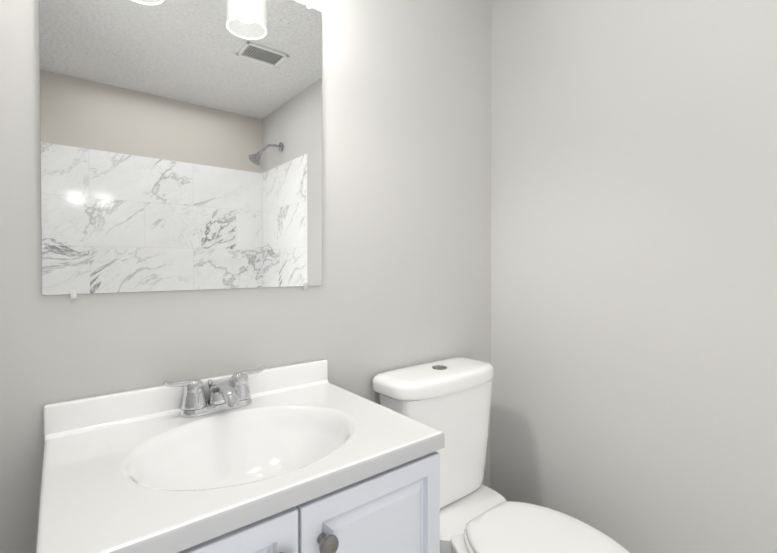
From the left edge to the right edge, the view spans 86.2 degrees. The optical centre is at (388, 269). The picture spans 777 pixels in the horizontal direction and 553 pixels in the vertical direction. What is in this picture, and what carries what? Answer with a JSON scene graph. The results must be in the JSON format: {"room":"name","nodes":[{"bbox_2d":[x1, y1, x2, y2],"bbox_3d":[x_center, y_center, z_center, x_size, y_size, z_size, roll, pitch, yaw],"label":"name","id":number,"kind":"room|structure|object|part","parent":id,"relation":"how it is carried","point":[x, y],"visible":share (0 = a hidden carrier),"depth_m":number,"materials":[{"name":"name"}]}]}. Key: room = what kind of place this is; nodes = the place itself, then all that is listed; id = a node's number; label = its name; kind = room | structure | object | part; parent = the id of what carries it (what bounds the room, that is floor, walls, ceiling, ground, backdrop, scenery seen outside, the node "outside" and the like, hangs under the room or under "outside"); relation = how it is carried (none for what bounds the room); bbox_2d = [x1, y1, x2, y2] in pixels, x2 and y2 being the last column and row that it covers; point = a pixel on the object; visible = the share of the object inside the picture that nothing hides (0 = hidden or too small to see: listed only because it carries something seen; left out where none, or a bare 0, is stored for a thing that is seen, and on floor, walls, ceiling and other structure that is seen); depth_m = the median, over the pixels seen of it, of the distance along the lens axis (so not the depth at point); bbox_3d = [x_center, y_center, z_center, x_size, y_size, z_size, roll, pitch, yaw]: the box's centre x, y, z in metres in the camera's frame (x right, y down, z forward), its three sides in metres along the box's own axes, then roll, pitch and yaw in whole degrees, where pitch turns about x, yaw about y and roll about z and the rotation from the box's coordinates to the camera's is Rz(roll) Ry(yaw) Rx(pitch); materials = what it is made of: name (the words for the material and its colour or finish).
{"room":"bathroom","nodes":[
{"label":"bathroom","id":0,"kind":"room"},
{"bbox_2d":[0,0,491,552],"bbox_3d":[-0.217,-0.071,1.258,1.748,2.390,0.100,-1,1,-39],"label":"wall","id":1,"kind":"structure","parent":0,"point":[406,182],"depth_m":1.25,"materials":[{"name":"beige paint"}]},
{"bbox_2d":[39,0,321,298],"bbox_3d":[-0.438,-0.345,1.008,0.624,0.808,0.008,-1,1,-39],"label":"mirror","id":2,"kind":"object","parent":1,"relation":"attached to","point":[181,144],"visible":1,"depth_m":0.97,"materials":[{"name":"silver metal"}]},
{"bbox_2d":[43,359,327,434],"bbox_3d":[-0.429,0.297,1.014,0.635,0.064,0.020,-1,1,-38],"label":"backsplash","id":3,"kind":"structure","parent":1,"relation":"attached to","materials":[{"name":"white stone"}]},
{"bbox_2d":[490,0,776,552],"bbox_3d":[1.216,-0.065,0.779,0.100,2.390,2.634,-1,1,-39],"label":"wall","id":4,"kind":"structure","parent":0,"point":[634,266],"depth_m":1.27,"materials":[{"name":"beige paint"}]},
{"bbox_3d":[0.572,1.186,0.281,1.748,0.100,2.634,-1,1,-39],"label":"floor","id":5,"kind":"structure","parent":0,"visible":0},
{"bbox_2d":[35,359,444,552],"bbox_3d":[-0.277,0.686,0.827,0.635,0.886,0.509,-1,1,-39],"label":"bathroom vanity","id":6,"kind":"object","parent":5,"relation":"on","point":[306,457],"visible":1,"depth_m":0.78,"materials":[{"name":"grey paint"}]},
{"bbox_2d":[163,365,265,417],"bbox_3d":[-0.372,0.285,0.939,0.231,0.085,0.151,-1,1,-38],"label":"faucet","id":7,"kind":"object","parent":6,"relation":"on","point":[242,394],"depth_m":0.95,"materials":[{"name":"silver metal"}]},
{"bbox_3d":[-0.266,0.686,0.562,0.308,0.622,0.019,-1,1,-38],"label":"door","id":8,"kind":"part","parent":6,"relation":"part of","materials":[{"name":"grey paint"}]},
{"bbox_3d":[-0.098,0.436,0.661,0.033,0.033,0.032,-1,1,-38],"label":"knob","id":9,"kind":"part","parent":6,"relation":"part of","materials":[{"name":"silver metal"}]},
{"bbox_3d":[-0.021,0.684,0.757,0.308,0.622,0.019,-1,1,-38],"label":"door","id":10,"kind":"part","parent":6,"relation":"part of","materials":[{"name":"grey paint"}]},
{"bbox_2d":[373,357,629,552],"bbox_3d":[0.336,0.724,1.160,0.446,0.803,0.747,-1,1,-39],"label":"toilet","id":11,"kind":"object","parent":5,"relation":"on","point":[450,398],"visible":0.79,"depth_m":1.25,"materials":[{"name":"white ceramic"}]},
{"bbox_3d":[0.168,0.351,1.367,0.446,0.052,0.196,-1,1,-38],"label":"tank lid","id":12,"kind":"part","parent":11,"relation":"part of","materials":[{"name":"white ceramic"}]},
{"bbox_3d":[0.165,0.560,1.372,0.412,0.363,0.176,-1,1,-38],"label":"tank","id":13,"kind":"part","parent":11,"relation":"part of","materials":[{"name":"white ceramic"}]},
{"bbox_3d":[0.373,0.937,1.116,0.360,0.378,0.620,-1,1,-38],"label":"bowl","id":14,"kind":"part","parent":11,"relation":"part of","materials":[{"name":"white ceramic"}]},
{"bbox_3d":[0.427,0.737,1.046,0.364,0.018,0.454,-1,1,-38],"label":"seat","id":15,"kind":"part","parent":11,"relation":"part of","materials":[{"name":"white plastic"}]},
{"bbox_3d":[0.426,0.717,1.047,0.352,0.021,0.445,-1,1,-38],"label":"lid","id":16,"kind":"part","parent":11,"relation":"part of","materials":[{"name":"white plastic"}]}
]}

